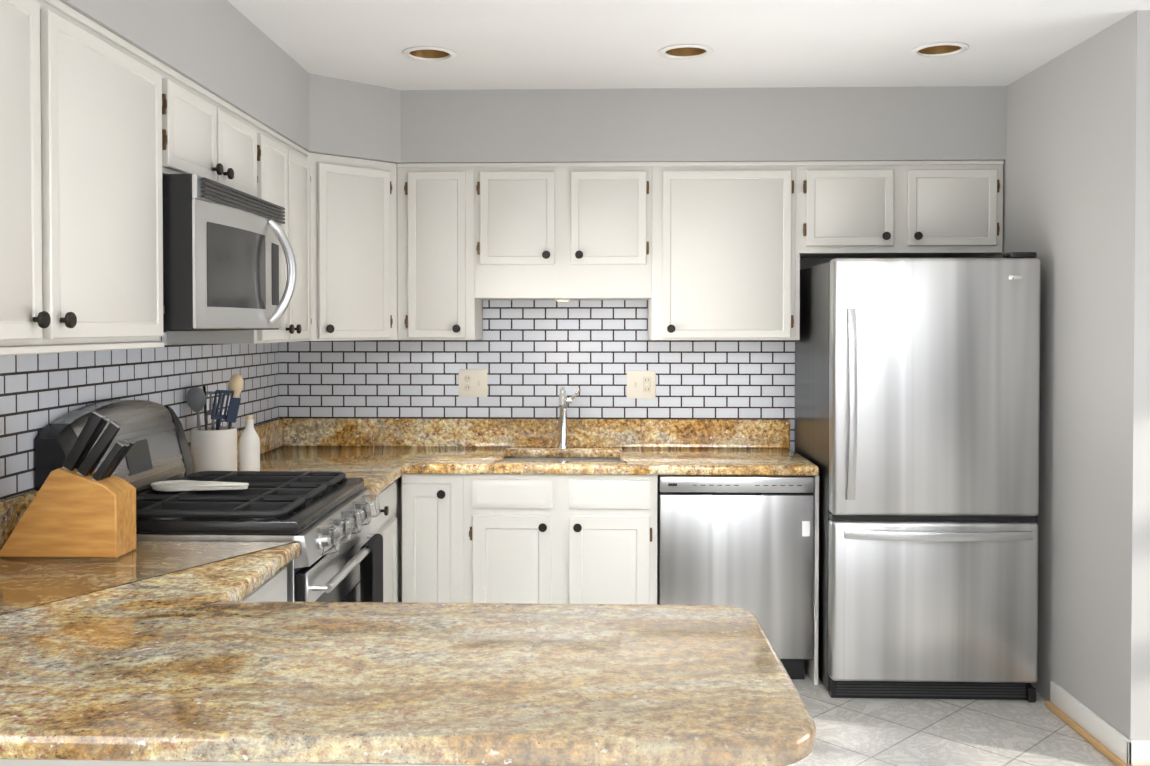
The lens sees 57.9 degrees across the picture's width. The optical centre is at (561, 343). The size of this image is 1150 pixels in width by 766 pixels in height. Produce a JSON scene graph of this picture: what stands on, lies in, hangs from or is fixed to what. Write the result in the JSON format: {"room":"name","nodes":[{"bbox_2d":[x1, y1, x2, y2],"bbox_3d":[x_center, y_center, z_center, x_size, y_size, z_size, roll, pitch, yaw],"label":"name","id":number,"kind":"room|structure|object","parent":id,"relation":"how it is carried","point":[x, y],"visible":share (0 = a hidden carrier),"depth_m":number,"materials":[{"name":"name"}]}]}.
{"room":"kitchen","nodes":[
{"label":"kitchen","id":0,"kind":"room"},
{"bbox_2d":[0,0,1149,740],"bbox_3d":[0.193,0.194,1.101,3.470,2.440,7.550,0,1,2],"label":"wall","id":1,"kind":"structure","parent":0,"point":[1064,136],"depth_m":4.06,"materials":[{"name":"paint"}]},
{"bbox_2d":[0,0,175,355],"bbox_3d":[-1.226,-0.365,2.159,0.323,0.738,1.193,0,1,2],"label":"upper cabinet","id":2,"kind":"object","parent":1,"relation":"attached to","point":[102,129],"depth_m":2.28,"materials":[{"name":"paint"}]},
{"bbox_2d":[168,67,223,184],"bbox_3d":[-1.202,-0.603,2.945,0.323,0.288,0.383,0,1,2],"label":"upper cabinet","id":3,"kind":"object","parent":1,"relation":"attached to","point":[195,114],"depth_m":2.95,"materials":[{"name":"paint"}]},
{"bbox_2d":[162,174,296,330],"bbox_3d":[-1.104,-0.247,3.139,0.496,0.418,0.760,0,1,2],"label":"over-the-range microwave","id":4,"kind":"object","parent":3,"relation":"attached to","point":[222,244],"visible":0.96,"depth_m":2.89,"materials":[{"name":"silver metal"}]},
{"bbox_2d":[176,125,311,343],"bbox_3d":[-1.174,-0.383,3.851,0.323,0.758,0.653,0,1,2],"label":"upper cabinet","id":5,"kind":"object","parent":1,"relation":"attached to","point":[287,178],"depth_m":3.87,"materials":[{"name":"paint"}]},
{"bbox_2d":[224,101,263,199],"bbox_3d":[-1.190,-0.609,3.328,0.323,0.288,0.383,0,1,2],"label":"upper cabinet","id":6,"kind":"object","parent":1,"relation":"attached to","point":[243,134],"depth_m":3.37,"materials":[{"name":"paint"}]},
{"bbox_2d":[306,152,397,340],"bbox_3d":[-1.013,-0.394,4.479,0.608,0.758,0.608,0,1,2],"label":"upper cabinet","id":7,"kind":"object","parent":1,"relation":"attached to","point":[353,248],"visible":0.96,"depth_m":4.30,"materials":[{"name":"paint"}]},
{"bbox_2d":[397,163,481,339],"bbox_3d":[-0.535,-0.396,4.607,0.334,0.758,0.323,0,1,2],"label":"upper cabinet","id":8,"kind":"object","parent":1,"relation":"attached to","point":[437,202],"depth_m":4.45,"materials":[{"name":"paint"}]},
{"bbox_2d":[459,369,486,396],"bbox_3d":[-0.406,0.182,4.762,0.132,0.128,0.018,0,1,2],"label":"electrical outlet","id":9,"kind":"object","parent":1,"relation":"attached to","point":[472,382],"visible":1,"depth_m":4.76,"materials":[{"name":"beige plastic"}]},
{"bbox_2d":[477,162,564,303],"bbox_3d":[-0.179,-0.486,4.594,0.378,0.578,0.323,0,1,2],"label":"upper cabinet","id":10,"kind":"object","parent":1,"relation":"attached to","point":[521,205],"depth_m":4.44,"materials":[{"name":"paint"}]},
{"bbox_2d":[565,162,656,303],"bbox_3d":[0.200,-0.485,4.582,0.380,0.578,0.323,0,1,2],"label":"upper cabinet","id":11,"kind":"object","parent":1,"relation":"attached to","point":[611,207],"depth_m":4.43,"materials":[{"name":"paint"}]},
{"bbox_2d":[627,370,655,398],"bbox_3d":[0.364,0.188,4.738,0.132,0.128,0.018,0,1,2],"label":"electrical outlet","id":12,"kind":"object","parent":1,"relation":"attached to","point":[641,384],"visible":1,"depth_m":4.74,"materials":[{"name":"beige plastic"}]},
{"bbox_2d":[648,161,800,339],"bbox_3d":[0.694,-0.395,4.569,0.610,0.758,0.323,0,1,2],"label":"upper cabinet","id":13,"kind":"object","parent":1,"relation":"attached to","point":[702,250],"depth_m":4.41,"materials":[{"name":"paint"}]},
{"bbox_2d":[801,161,904,257],"bbox_3d":[1.219,-0.580,4.549,0.439,0.388,0.323,0,1,2],"label":"upper cabinet","id":14,"kind":"object","parent":1,"relation":"attached to","point":[850,209],"depth_m":4.39,"materials":[{"name":"paint"}]},
{"bbox_2d":[897,160,1003,257],"bbox_3d":[1.654,-0.580,4.536,0.431,0.388,0.323,0,1,2],"label":"upper cabinet","id":15,"kind":"object","parent":1,"relation":"attached to","point":[954,208],"depth_m":4.38,"materials":[{"name":"paint"}]},
{"bbox_2d":[1045,681,1149,765],"bbox_3d":[1.909,1.324,3.617,0.192,0.095,0.592,0,1,2],"label":"baseboard","id":16,"kind":"structure","parent":1,"relation":"attached to","point":[1110,742],"depth_m":3.54,"materials":[{"name":"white wood"}]},
{"bbox_2d":[227,0,1149,89],"bbox_3d":[1.287,-1.125,1.045,5.660,0.200,7.550,0,1,2],"label":"ceiling","id":17,"kind":"structure","parent":0,"point":[550,44],"depth_m":3.65,"materials":[{"name":"paint"}]},
{"bbox_2d":[402,46,456,61],"bbox_3d":[-0.488,-1.119,3.836,0.200,0.108,0.200,0,1,2],"label":"recessed light","id":18,"kind":"object","parent":17,"relation":"in","point":[428,53],"visible":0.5,"depth_m":3.89,"materials":[{"name":"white metal"}]},
{"bbox_2d":[659,44,712,59],"bbox_3d":[0.456,-1.118,3.807,0.200,0.108,0.200,0,1,2],"label":"recessed light","id":19,"kind":"object","parent":17,"relation":"in","point":[686,51],"visible":0.29,"depth_m":3.86,"materials":[{"name":"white metal"}]},
{"bbox_2d":[911,42,968,57],"bbox_3d":[1.375,-1.118,3.779,0.200,0.108,0.200,0,1,2],"label":"recessed light","id":20,"kind":"object","parent":17,"relation":"in","point":[939,49],"visible":0.42,"depth_m":3.83,"materials":[{"name":"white metal"}]},
{"bbox_2d":[790,671,1115,765],"bbox_3d":[1.287,1.444,1.088,5.660,0.060,7.550,0,1,2],"label":"floor","id":21,"kind":"structure","parent":0,"point":[903,732],"depth_m":3.65,"materials":[{"name":"tile"}]},
{"bbox_2d":[0,759,75,765],"bbox_3d":[-0.836,0.984,1.755,0.344,0.840,0.628,0,1,2],"label":"base cabinet","id":22,"kind":"object","parent":21,"relation":"on","point":[6,762],"depth_m":1.45,"materials":[{"name":"paint"}]},
{"bbox_2d":[34,400,383,601],"bbox_3d":[-0.972,0.776,3.072,0.764,1.210,0.772,0,1,2],"label":"range","id":23,"kind":"object","parent":21,"relation":"on","point":[322,519],"visible":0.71,"depth_m":2.93,"materials":[{"name":"silver metal"}]},
{"bbox_2d":[151,480,248,491],"bbox_3d":[-1.059,0.417,3.044,0.286,0.018,0.112,0,1,2],"label":"spoon rest","id":24,"kind":"object","parent":23,"relation":"on","point":[180,485],"visible":1,"depth_m":3.02,"materials":[{"name":"beige ceramic"}]},
{"bbox_2d":[360,534,382,601],"bbox_3d":[-0.596,0.776,3.267,0.040,0.322,0.180,0,1,2],"label":"towel","id":25,"kind":"object","parent":23,"relation":"hanging from","point":[371,576],"visible":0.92,"depth_m":3.26,"materials":[{"name":"grey fabric"}]},
{"bbox_2d":[76,760,435,765],"bbox_3d":[-0.419,0.984,1.742,0.491,0.840,0.628,0,1,2],"label":"base cabinet","id":26,"kind":"object","parent":21,"relation":"on","point":[78,762],"depth_m":1.44,"materials":[{"name":"paint"}]},
{"bbox_2d":[242,567,286,601],"bbox_3d":[-1.040,0.973,2.381,0.672,0.840,0.608,0,1,2],"label":"base cabinet","id":27,"kind":"object","parent":21,"relation":"on","point":[275,588],"depth_m":2.53,"materials":[{"name":"paint"}]},
{"bbox_2d":[0,491,37,521],"bbox_3d":[-1.022,0.469,2.392,0.710,0.167,0.568,0,1,2],"label":"countertop","id":28,"kind":"structure","parent":27,"relation":"on","point":[12,509],"depth_m":2.57,"materials":[{"name":"stone"}]},
{"bbox_2d":[0,522,815,765],"bbox_3d":[-0.514,0.480,1.747,1.763,0.167,0.690,0,1,2],"label":"countertop","id":29,"kind":"structure","parent":27,"relation":"on","point":[162,652],"depth_m":1.64,"materials":[{"name":"stone"}]},
{"bbox_2d":[0,410,135,557],"bbox_3d":[-1.195,0.335,2.528,0.309,0.350,0.112,0,1,2],"label":"knife block","id":30,"kind":"object","parent":29,"relation":"on","point":[79,507],"visible":1,"depth_m":2.48,"materials":[{"name":"brown wood"}]},
{"bbox_2d":[371,476,401,602],"bbox_3d":[-0.996,0.949,3.820,0.672,0.840,0.702,0,1,2],"label":"base cabinet","id":31,"kind":"object","parent":21,"relation":"on","point":[387,521],"depth_m":4.00,"materials":[{"name":"paint"}]},
{"bbox_2d":[188,426,407,494],"bbox_3d":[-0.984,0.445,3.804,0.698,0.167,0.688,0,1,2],"label":"countertop","id":32,"kind":"structure","parent":31,"relation":"on","point":[379,457],"depth_m":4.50,"materials":[{"name":"stone"}]},
{"bbox_2d":[191,426,236,472],"bbox_3d":[-1.229,0.395,3.674,0.156,0.190,0.156,0,1,2],"label":"utensil crock","id":33,"kind":"object","parent":32,"relation":"on","point":[214,450],"visible":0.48,"depth_m":3.61,"materials":[{"name":"beige ceramic"}]},
{"bbox_2d":[186,374,242,429],"bbox_3d":[-1.235,0.293,3.684,0.186,0.364,0.162,0,1,2],"label":"utensils","id":34,"kind":"object","parent":33,"relation":"in","point":[196,397],"visible":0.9,"depth_m":3.67,"materials":[{"name":"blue plastic"}]},
{"bbox_2d":[239,415,259,470],"bbox_3d":[-1.127,0.374,3.751,0.072,0.230,0.072,0,1,2],"label":"oil bottle","id":35,"kind":"object","parent":32,"relation":"on","point":[249,450],"visible":0.81,"depth_m":3.73,"materials":[{"name":"white ceramic"}]},
{"bbox_2d":[255,418,818,475],"bbox_3d":[-0.142,0.524,4.445,2.341,0.347,0.643,0,1,2],"label":"countertop","id":36,"kind":"structure","parent":31,"relation":"on","point":[741,447],"depth_m":4.71,"materials":[{"name":"stone"}]},
{"bbox_2d":[557,387,580,448],"bbox_3d":[0.032,0.334,4.618,0.107,0.282,0.198,0,1,2],"label":"faucet","id":37,"kind":"object","parent":36,"relation":"on","point":[564,400],"visible":1,"depth_m":4.67,"materials":[{"name":"silver metal"}]},
{"bbox_2d":[402,474,481,602],"bbox_3d":[-0.509,0.938,4.475,0.250,0.840,0.626,0,1,2],"label":"base cabinet","id":38,"kind":"object","parent":21,"relation":"on","point":[436,508],"depth_m":4.16,"materials":[{"name":"paint"}]},
{"bbox_2d":[466,494,656,604],"bbox_3d":[0.004,1.038,4.461,0.777,0.641,0.626,0,1,2],"label":"base cabinet","id":39,"kind":"object","parent":21,"relation":"on","point":[530,539],"depth_m":4.15,"materials":[{"name":"paint"}]},
{"bbox_2d":[436,765,789,765],"bbox_3d":[0.074,0.984,1.727,0.495,0.840,0.628,0,1,2],"label":"base cabinet","id":40,"kind":"object","parent":21,"relation":"on","point":[436,765],"depth_m":1.43,"materials":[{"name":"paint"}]},
{"bbox_2d":[657,475,813,678],"bbox_3d":[0.704,0.940,4.412,0.614,0.836,0.585,0,1,2],"label":"dishwasher","id":41,"kind":"object","parent":21,"relation":"on","point":[745,542],"visible":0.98,"depth_m":4.12,"materials":[{"name":"grey metal"}]},
{"bbox_2d":[795,252,1040,702],"bbox_3d":[1.427,0.505,4.280,0.778,1.712,0.829,0,1,2],"label":"refrigerator","id":42,"kind":"object","parent":21,"relation":"on","point":[917,402],"visible":1,"depth_m":3.93,"materials":[{"name":"grey metal"}]}
]}

